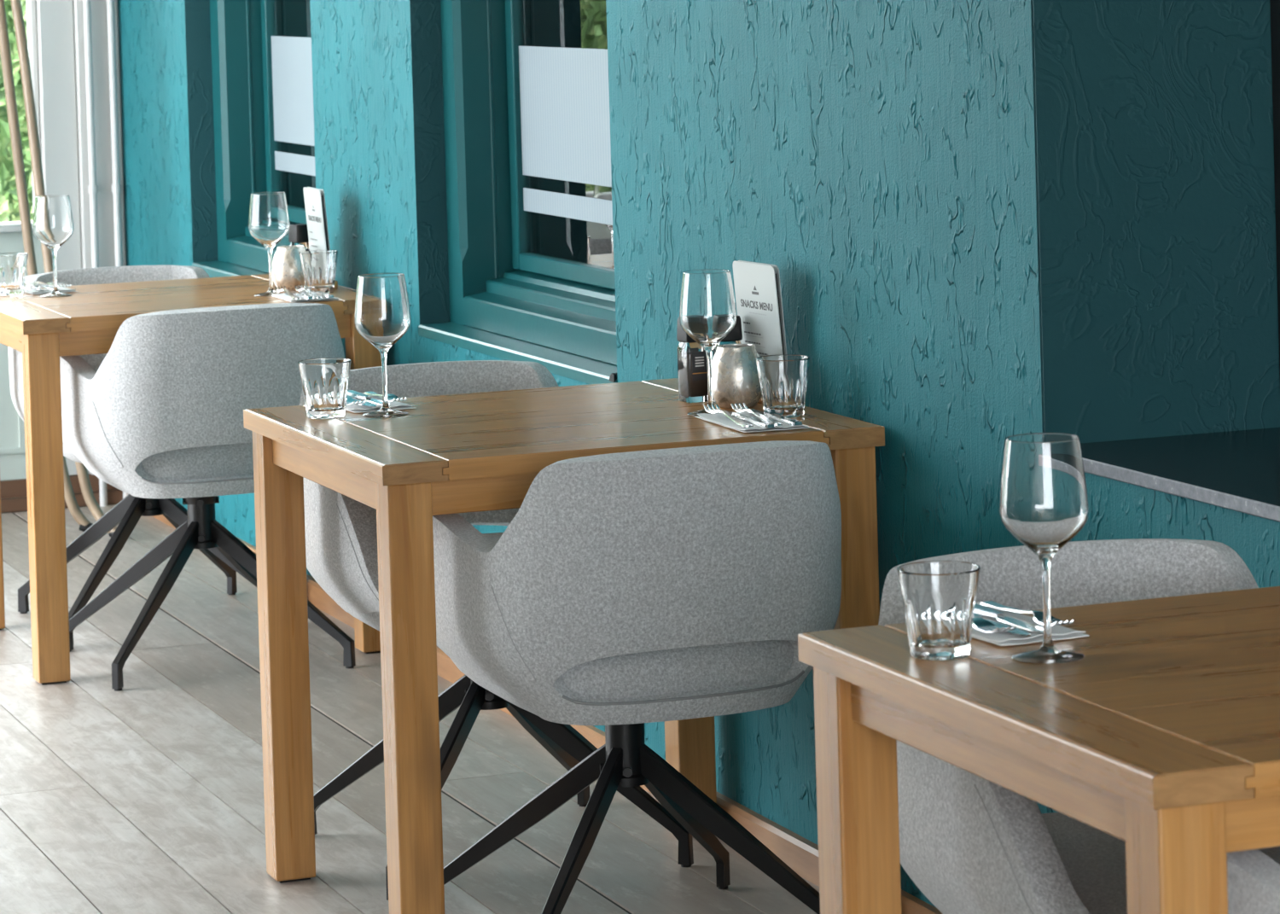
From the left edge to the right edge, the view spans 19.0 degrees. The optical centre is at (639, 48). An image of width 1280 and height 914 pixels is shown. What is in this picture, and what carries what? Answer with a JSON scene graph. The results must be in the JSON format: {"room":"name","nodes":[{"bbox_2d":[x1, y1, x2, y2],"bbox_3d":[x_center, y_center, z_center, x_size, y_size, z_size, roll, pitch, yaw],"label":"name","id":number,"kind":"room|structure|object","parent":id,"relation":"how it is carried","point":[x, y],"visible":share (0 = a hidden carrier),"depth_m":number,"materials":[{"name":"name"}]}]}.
{"room":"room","nodes":[
{"label":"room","id":0,"kind":"room"},
{"bbox_2d":[0,231,89,480],"bbox_3d":[-3.095,0.959,10.176,3.500,0.795,0.100,-2,2,-20],"label":"wall","id":1,"kind":"structure","parent":0,"point":[12,465],"depth_m":10.62,"materials":[{"name":"grey paint"}]},
{"bbox_2d":[0,473,122,513],"bbox_3d":[-3.022,1.293,10.130,3.379,0.086,0.044,-2,2,-20],"label":"baseboard","id":2,"kind":"structure","parent":1,"relation":"attached to","point":[14,496],"depth_m":10.62,"materials":[{"name":"brown"}]},
{"bbox_2d":[0,0,126,475],"bbox_3d":[-3.070,0.018,10.153,3.399,2.465,0.135,-2,2,-20],"label":"window","id":3,"kind":"structure","parent":1,"relation":"in","point":[55,32],"depth_m":10.66,"materials":[{"name":"grey paint"}]},
{"bbox_2d":[82,0,107,506],"bbox_3d":[-1.540,-0.096,10.638,0.027,2.748,0.035,-2,2,-20],"label":"pipe","id":4,"kind":"object","parent":3,"relation":"attached to","point":[92,188],"visible":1,"depth_m":10.64,"materials":[{"name":"white metal"}]},
{"bbox_2d":[106,0,128,498],"bbox_3d":[-1.478,-0.098,10.661,0.027,2.748,0.035,-2,2,-20],"label":"pipe","id":5,"kind":"object","parent":3,"relation":"attached to","point":[116,186],"visible":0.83,"depth_m":10.66,"materials":[{"name":"white metal"}]},
{"bbox_2d":[0,504,819,913],"bbox_3d":[-0.918,1.445,4.564,3.420,0.060,12.150,-2,2,-20],"label":"floor","id":6,"kind":"structure","parent":0,"point":[146,796],"depth_m":6.93,"materials":[{"name":"grey"}]},
{"bbox_2d":[0,0,116,536],"bbox_3d":[-1.734,0.314,10.123,0.572,1.966,0.529,-2,2,-20],"label":"coat stand","id":7,"kind":"object","parent":6,"relation":"on","point":[88,495],"visible":0.52,"depth_m":10.12,"materials":[{"name":"brown wood"}]},
{"bbox_2d":[7,265,257,639],"bbox_3d":[-1.148,0.918,8.817,0.572,0.792,0.631,-2,2,-20],"label":"tub chair","id":8,"kind":"object","parent":6,"relation":"on","point":[126,513],"visible":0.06,"depth_m":8.82,"materials":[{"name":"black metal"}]},
{"bbox_2d":[62,441,82,463],"bbox_3d":[-1.134,0.868,8.776,0.476,0.120,0.538,-2,2,-20],"label":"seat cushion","id":9,"kind":"object","parent":8,"relation":"on","point":[67,453],"depth_m":8.56,"materials":[{"name":"fabric"}]},
{"bbox_2d":[0,273,381,684],"bbox_3d":[-1.045,0.933,8.506,0.796,0.770,0.797,-2,2,-20],"label":"dining table","id":10,"kind":"object","parent":6,"relation":"on","point":[86,322],"visible":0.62,"depth_m":8.04,"materials":[{"name":"brown wood"}]},
{"bbox_2d":[0,252,28,295],"bbox_3d":[-1.424,0.511,8.634,0.086,0.091,0.086,-3,2,-32],"label":"water glass","id":11,"kind":"object","parent":10,"relation":"on","point":[13,265],"visible":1,"depth_m":8.61,"materials":[{"name":"clear glass"}]},
{"bbox_2d":[24,284,78,294],"bbox_3d":[-1.361,0.547,8.716,0.105,0.007,0.217,-2,2,-23],"label":"napkin","id":12,"kind":"object","parent":10,"relation":"on","point":[61,289],"visible":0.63,"depth_m":8.65,"materials":[{"name":"white fabric"}]},
{"bbox_2d":[24,284,40,289],"bbox_3d":[-1.398,0.540,8.699,0.025,0.013,0.200,-2,2,-23],"label":"fork","id":13,"kind":"object","parent":12,"relation":"on","point":[28,286],"visible":0.86,"depth_m":8.64,"materials":[{"name":"silver metal"}]},
{"bbox_2d":[24,282,48,290],"bbox_3d":[-1.379,0.543,8.714,0.020,0.006,0.217,-2,2,-23],"label":"knife","id":14,"kind":"object","parent":12,"relation":"on","point":[26,283],"visible":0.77,"depth_m":8.67,"materials":[{"name":"silver metal"}]},
{"bbox_2d":[33,280,58,290],"bbox_3d":[-1.355,0.542,8.727,0.020,0.006,0.217,-2,2,-22],"label":"knife","id":15,"kind":"object","parent":12,"relation":"on","point":[38,283],"visible":0.92,"depth_m":8.74,"materials":[{"name":"silver metal"}]},
{"bbox_2d":[47,282,71,287],"bbox_3d":[-1.328,0.537,8.729,0.025,0.013,0.200,-2,2,-19],"label":"fork","id":16,"kind":"object","parent":12,"relation":"on","point":[60,284],"visible":0.94,"depth_m":8.68,"materials":[{"name":"silver metal"}]},
{"bbox_2d":[33,194,73,297],"bbox_3d":[-1.312,0.442,8.552,0.090,0.225,0.090,-2,2,-20],"label":"wine glass","id":17,"kind":"object","parent":10,"relation":"on","point":[53,223],"visible":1,"depth_m":8.52,"materials":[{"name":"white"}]},
{"bbox_2d":[248,192,289,296],"bbox_3d":[-0.816,0.431,8.415,0.090,0.225,0.090,-2,2,-20],"label":"wine glass","id":18,"kind":"object","parent":10,"relation":"on","point":[268,220],"visible":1,"depth_m":8.38,"materials":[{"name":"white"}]},
{"bbox_2d":[272,244,305,290],"bbox_3d":[-0.778,0.490,8.526,0.090,0.098,0.090,-2,2,-18],"label":"candle holder","id":19,"kind":"object","parent":10,"relation":"on","point":[287,267],"visible":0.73,"depth_m":8.49,"materials":[{"name":"silver metal"}]},
{"bbox_2d":[288,223,309,250],"bbox_3d":[-0.769,0.468,8.657,0.041,0.137,0.044,-3,2,-38],"label":"mill","id":20,"kind":"object","parent":10,"relation":"on","point":[298,234],"visible":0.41,"depth_m":8.64,"materials":[{"name":"black plastic"}]},
{"bbox_2d":[271,290,338,302],"bbox_3d":[-0.730,0.539,8.310,0.105,0.007,0.190,-2,2,-19],"label":"napkin","id":21,"kind":"object","parent":10,"relation":"on","point":[284,296],"visible":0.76,"depth_m":8.26,"materials":[{"name":"white fabric"}]},
{"bbox_2d":[274,285,300,299],"bbox_3d":[-0.765,0.531,8.312,0.025,0.013,0.200,-2,2,-16],"label":"fork","id":22,"kind":"object","parent":21,"relation":"on","point":[290,294],"visible":1,"depth_m":8.32,"materials":[{"name":"silver metal"}]},
{"bbox_2d":[289,290,314,299],"bbox_3d":[-0.740,0.534,8.312,0.020,0.006,0.217,-2,2,-17],"label":"knife","id":23,"kind":"object","parent":21,"relation":"on","point":[303,295],"visible":0.95,"depth_m":8.26,"materials":[{"name":"silver metal"}]},
{"bbox_2d":[294,285,321,298],"bbox_3d":[-0.721,0.530,8.321,0.025,0.013,0.200,-2,2,-16],"label":"fork","id":24,"kind":"object","parent":21,"relation":"on","point":[305,288],"visible":1,"depth_m":8.33,"materials":[{"name":"silver metal"}]},
{"bbox_2d":[309,290,333,297],"bbox_3d":[-0.702,0.533,8.332,0.020,0.006,0.217,-2,2,-19],"label":"knife","id":25,"kind":"object","parent":21,"relation":"on","point":[319,293],"visible":0.86,"depth_m":8.27,"materials":[{"name":"silver metal"}]},
{"bbox_2d":[299,250,337,293],"bbox_3d":[-0.708,0.494,8.439,0.086,0.091,0.086,-3,2,-43],"label":"water glass","id":26,"kind":"object","parent":10,"relation":"on","point":[318,266],"visible":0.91,"depth_m":8.41,"materials":[{"name":"clear glass"}]},
{"bbox_2d":[303,186,337,289],"bbox_3d":[-0.712,0.424,8.555,0.042,0.225,0.150,-2,2,-19],"label":"menu stand","id":27,"kind":"object","parent":10,"relation":"on","point":[315,206],"visible":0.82,"depth_m":8.53,"materials":[{"name":"white paper"}]},
{"bbox_2d":[59,302,355,691],"bbox_3d":[-0.933,0.927,8.208,0.572,0.792,0.631,-2,2,-20],"label":"tub chair","id":28,"kind":"object","parent":6,"relation":"on","point":[160,416],"visible":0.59,"depth_m":7.95,"materials":[{"name":"grey fabric"}]},
{"bbox_2d":[82,442,253,492],"bbox_3d":[-0.949,0.876,8.246,0.476,0.120,0.538,-2,2,-20],"label":"seat cushion","id":29,"kind":"object","parent":28,"relation":"on","point":[128,467],"depth_m":7.97,"materials":[{"name":"fabric"}]},
{"bbox_2d":[298,360,693,900],"bbox_3d":[-0.275,0.952,6.453,0.572,0.792,0.631,-2,2,-20],"label":"tub chair","id":30,"kind":"object","parent":6,"relation":"on","point":[341,532],"visible":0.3,"depth_m":6.36,"materials":[{"name":"grey fabric"}]},
{"bbox_2d":[332,532,503,630],"bbox_3d":[-0.262,0.902,6.412,0.476,0.120,0.538,-2,2,-20],"label":"seat cushion","id":31,"kind":"object","parent":30,"relation":"on","point":[364,608],"depth_m":6.24,"materials":[{"name":"fabric"}]},
{"bbox_2d":[243,378,884,913],"bbox_3d":[-0.129,0.968,6.054,0.796,0.770,0.797,-2,2,-20],"label":"dining table","id":32,"kind":"object","parent":6,"relation":"on","point":[474,451],"visible":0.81,"depth_m":5.82,"materials":[{"name":"brown wood"}]},
{"bbox_2d":[297,357,351,418],"bbox_3d":[-0.505,0.547,6.134,0.086,0.091,0.086,-2,2,-26],"label":"water glass","id":33,"kind":"object","parent":32,"relation":"on","point":[324,381],"visible":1,"depth_m":6.11,"materials":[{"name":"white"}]},
{"bbox_2d":[346,393,415,413],"bbox_3d":[-0.455,0.582,6.290,0.105,0.007,0.217,-2,2,-23],"label":"napkin","id":34,"kind":"object","parent":32,"relation":"on","point":[393,405],"visible":0.5,"depth_m":6.22,"materials":[{"name":"white paper"}]},
{"bbox_2d":[346,396,366,405],"bbox_3d":[-0.491,0.575,6.273,0.025,0.013,0.200,-2,2,-23],"label":"fork","id":35,"kind":"object","parent":34,"relation":"on","point":[350,401],"visible":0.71,"depth_m":6.21,"materials":[{"name":"silver metal"}]},
{"bbox_2d":[347,395,376,407],"bbox_3d":[-0.472,0.578,6.288,0.020,0.006,0.217,-2,2,-23],"label":"knife","id":36,"kind":"object","parent":34,"relation":"on","point":[367,404],"visible":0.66,"depth_m":6.22,"materials":[{"name":"silver metal"}]},
{"bbox_2d":[347,389,389,405],"bbox_3d":[-0.449,0.577,6.301,0.020,0.006,0.217,-2,2,-22],"label":"knife","id":37,"kind":"object","parent":34,"relation":"on","point":[351,392],"visible":0.87,"depth_m":6.31,"materials":[{"name":"silver metal"}]},
{"bbox_2d":[364,391,407,401],"bbox_3d":[-0.422,0.572,6.303,0.025,0.013,0.200,-2,2,-19],"label":"fork","id":38,"kind":"object","parent":34,"relation":"on","point":[391,398],"visible":0.9,"depth_m":6.26,"materials":[{"name":"silver metal"}]},
{"bbox_2d":[354,273,410,417],"bbox_3d":[-0.413,0.477,6.146,0.090,0.225,0.090,-2,2,-20],"label":"wine glass","id":39,"kind":"object","parent":32,"relation":"on","point":[382,314],"visible":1,"depth_m":6.11,"materials":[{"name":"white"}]},
{"bbox_2d":[676,316,707,402],"bbox_3d":[0.086,0.504,6.205,0.041,0.137,0.044,-2,2,-27],"label":"mill","id":40,"kind":"object","parent":32,"relation":"on","point":[692,368],"visible":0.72,"depth_m":6.19,"materials":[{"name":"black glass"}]},
{"bbox_2d":[695,356,703,366],"bbox_3d":[0.097,0.507,6.186,0.016,0.016,0.001,-2,2,-27],"label":"print","id":41,"kind":"object","parent":40,"relation":"on","point":[695,357],"depth_m":6.19},
{"bbox_2d":[679,269,736,416],"bbox_3d":[0.108,0.464,6.028,0.090,0.225,0.090,-2,2,-20],"label":"wine glass","id":42,"kind":"object","parent":32,"relation":"on","point":[707,312],"visible":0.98,"depth_m":5.99,"materials":[{"name":"clear glass"}]},
{"bbox_2d":[713,314,742,355],"bbox_3d":[0.143,0.502,6.207,0.041,0.137,0.044,-2,2,-15],"label":"mill","id":43,"kind":"object","parent":32,"relation":"on","point":[735,335],"visible":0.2,"depth_m":6.19,"materials":[{"name":"black plastic"}]},
{"bbox_2d":[711,343,762,408],"bbox_3d":[0.155,0.524,6.110,0.090,0.098,0.090,-3,2,-39],"label":"candle holder","id":44,"kind":"object","parent":32,"relation":"on","point":[735,376],"visible":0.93,"depth_m":6.08,"materials":[{"name":"silver metal"}]},
{"bbox_2d":[694,412,808,432],"bbox_3d":[0.172,0.574,5.889,0.105,0.007,0.224,-2,2,-19],"label":"napkin","id":45,"kind":"object","parent":32,"relation":"on","point":[721,419],"visible":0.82,"depth_m":5.86,"materials":[{"name":"white fabric"}]},
{"bbox_2d":[704,404,753,427],"bbox_3d":[0.138,0.566,5.887,0.025,0.013,0.200,-2,2,-16],"label":"fork","id":46,"kind":"object","parent":45,"relation":"on","point":[726,413],"visible":1,"depth_m":5.89,"materials":[{"name":"silver metal"}]},
{"bbox_2d":[727,411,775,428],"bbox_3d":[0.166,0.569,5.878,0.020,0.006,0.217,-2,2,-17],"label":"knife","id":47,"kind":"object","parent":45,"relation":"on","point":[754,421],"visible":0.86,"depth_m":5.83,"materials":[{"name":"silver metal"}]},
{"bbox_2d":[731,402,782,425],"bbox_3d":[0.182,0.565,5.896,0.025,0.013,0.200,-2,2,-16],"label":"fork","id":48,"kind":"object","parent":45,"relation":"on","point":[745,409],"visible":1,"depth_m":5.91,"materials":[{"name":"silver metal"}]},
{"bbox_2d":[749,409,802,425],"bbox_3d":[0.205,0.567,5.898,0.020,0.006,0.217,-2,2,-19],"label":"knife","id":49,"kind":"object","parent":45,"relation":"on","point":[777,417],"visible":0.8,"depth_m":5.85,"materials":[{"name":"silver metal"}]},
{"bbox_2d":[732,260,787,402],"bbox_3d":[0.204,0.458,6.179,0.042,0.225,0.150,-2,2,-25],"label":"menu","id":50,"kind":"object","parent":32,"relation":"on","point":[758,292],"visible":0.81,"depth_m":6.16,"materials":[{"name":"white paper"}]},
{"bbox_2d":[744,312,766,356],"bbox_3d":[0.192,0.486,6.182,0.005,0.117,0.094,-5,3,-25],"label":"print","id":51,"kind":"object","parent":50,"relation":"on","point":[749,312],"depth_m":6.18},
{"bbox_2d":[755,354,809,417],"bbox_3d":[0.224,0.529,5.978,0.086,0.091,0.086,-3,2,-38],"label":"water glass","id":52,"kind":"object","parent":32,"relation":"on","point":[782,379],"visible":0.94,"depth_m":5.95,"materials":[{"name":"clear glass"}]},
{"bbox_2d":[432,440,841,913],"bbox_3d":[-0.008,0.962,5.739,0.572,0.792,0.631,-2,2,-20],"label":"tub chair","id":53,"kind":"object","parent":6,"relation":"on","point":[624,591],"visible":0.95,"depth_m":5.49,"materials":[{"name":"fabric"}]},
{"bbox_2d":[450,640,793,709],"bbox_3d":[-0.024,0.911,5.777,0.476,0.120,0.538,-2,2,-20],"label":"seat cushion","id":54,"kind":"object","parent":53,"relation":"on","point":[529,674],"depth_m":5.52,"materials":[{"name":"fabric"}]},
{"bbox_2d":[797,586,1279,913],"bbox_3d":[0.692,1.000,3.858,0.796,0.770,0.797,-2,2,-20],"label":"dining table","id":55,"kind":"object","parent":6,"relation":"on","point":[1163,740],"visible":0.98,"depth_m":3.75,"materials":[{"name":"brown wood"}]},
{"bbox_2d":[896,560,980,660],"bbox_3d":[0.308,0.579,3.927,0.086,0.091,0.086,-2,2,-20],"label":"water glass","id":56,"kind":"object","parent":55,"relation":"on","point":[939,597],"visible":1,"depth_m":3.90,"materials":[{"name":"clear glass"}]},
{"bbox_2d":[971,601,1089,645],"bbox_3d":[0.379,0.613,4.080,0.105,0.007,0.217,-2,2,-23],"label":"napkin","id":57,"kind":"object","parent":55,"relation":"on","point":[1058,632],"visible":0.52,"depth_m":4.01,"materials":[{"name":"white paper"}]},
{"bbox_2d":[972,616,1016,633],"bbox_3d":[0.343,0.606,4.063,0.025,0.013,0.200,-2,2,-23],"label":"fork","id":58,"kind":"object","parent":57,"relation":"on","point":[981,625],"visible":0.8,"depth_m":4.01,"materials":[{"name":"silver metal"}]},
{"bbox_2d":[973,612,1030,636],"bbox_3d":[0.362,0.609,4.078,0.020,0.006,0.217,-2,2,-23],"label":"knife","id":59,"kind":"object","parent":57,"relation":"on","point":[1015,631],"visible":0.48,"depth_m":4.01,"materials":[{"name":"silver metal"}]},
{"bbox_2d":[973,603,1043,633],"bbox_3d":[0.386,0.608,4.091,0.020,0.006,0.217,-2,2,-22],"label":"knife","id":60,"kind":"object","parent":57,"relation":"on","point":[979,609],"visible":0.62,"depth_m":4.07,"materials":[{"name":"silver metal"}]},
{"bbox_2d":[980,600,1075,625],"bbox_3d":[0.412,0.603,4.093,0.025,0.013,0.200,-2,2,-19],"label":"fork","id":61,"kind":"object","parent":57,"relation":"on","point":[1038,615],"visible":0.88,"depth_m":4.07,"materials":[{"name":"silver metal"}]},
{"bbox_2d":[1000,432,1088,663],"bbox_3d":[0.413,0.509,3.898,0.090,0.225,0.090,-2,2,-20],"label":"wine glass","id":62,"kind":"object","parent":55,"relation":"on","point":[1044,498],"visible":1,"depth_m":3.87,"materials":[{"name":"clear glass"}]},
{"bbox_2d":[878,538,1279,913],"bbox_3d":[0.580,0.983,4.235,0.572,0.792,0.631,-2,2,-18],"label":"tub chair","id":63,"kind":"object","parent":6,"relation":"on","point":[970,843],"visible":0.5,"depth_m":4.16,"materials":[{"name":"grey fabric"}]},
{"bbox_2d":[942,812,1279,913],"bbox_3d":[0.591,0.933,4.194,0.476,0.120,0.538,-2,2,-18],"label":"seat cushion","id":64,"kind":"object","parent":63,"relation":"on","point":[1093,859],"depth_m":4.12,"materials":[{"name":"fabric"}]},
{"bbox_2d":[1226,849,1279,913],"bbox_3d":[0.817,0.993,3.546,0.572,0.792,0.631,-2,2,-20],"label":"tub chair","id":65,"kind":"object","parent":6,"relation":"on","point":[1253,876],"visible":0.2,"depth_m":3.44,"materials":[{"name":"grey fabric"}]},
{"bbox_2d":[117,0,1279,907],"bbox_3d":[0.828,-0.028,5.142,0.400,2.750,12.050,-2,2,-20],"label":"wall","id":66,"kind":"structure","parent":0,"point":[880,154],"depth_m":6.17,"materials":[{"name":"teal paint"}]},
{"bbox_2d":[192,0,315,277],"bbox_3d":[-0.882,-0.137,9.424,0.211,1.447,1.214,-2,2,-20],"label":"window","id":67,"kind":"structure","parent":66,"relation":"in","point":[262,62],"depth_m":9.90,"materials":[{"name":"teal paint"}]},
{"bbox_2d":[418,0,617,383],"bbox_3d":[-0.181,-0.110,7.550,0.211,1.447,1.214,-2,2,-20],"label":"window","id":68,"kind":"structure","parent":66,"relation":"in","point":[526,93],"depth_m":7.89,"materials":[{"name":"teal paint"}]},
{"bbox_2d":[152,514,942,913],"bbox_3d":[0.674,1.327,5.093,0.020,0.055,12.030,-2,2,-20],"label":"baseboard","id":69,"kind":"structure","parent":66,"relation":"attached to","point":[800,854],"depth_m":6.36,"materials":[{"name":"brown wood"}]},
{"bbox_2d":[1032,0,1279,443],"bbox_3d":[0.732,-0.129,5.390,0.397,1.355,0.004,-2,2,-20],"label":"wall","id":70,"kind":"structure","parent":66,"relation":"attached to","point":[1155,171],"depth_m":5.39,"materials":[{"name":"teal paint"}]},
{"bbox_2d":[1080,427,1279,522],"bbox_3d":[1.113,0.572,4.427,0.410,0.020,2.095,-2,2,-20],"label":"window sill","id":71,"kind":"structure","parent":66,"relation":"attached to","point":[1239,470],"depth_m":5.11,"materials":[{"name":"paint"}]},
{"bbox_2d":[1269,0,1279,371],"bbox_3d":[1.285,-0.122,4.479,0.050,1.355,2.091,-2,2,-20],"label":"window","id":72,"kind":"structure","parent":66,"relation":"in","point":[1275,4],"depth_m":5.45,"materials":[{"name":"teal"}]},
{"label":"outside","id":73,"kind":"structure","parent":0,"visible":0},
{"bbox_3d":[0.133,1.452,6.585,60.000,0.040,60.000,-2,2,-20],"label":"ground","id":74,"kind":"structure","parent":73,"visible":0},
{"bbox_2d":[0,0,33,222],"bbox_3d":[-4.019,0.432,13.308,9.005,1.905,2.046,-2,2,-20],"label":"foliage","id":75,"kind":"object","parent":74,"relation":"on","point":[9,212],"visible":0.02,"depth_m":13.88,"materials":[{"name":"green plant"}]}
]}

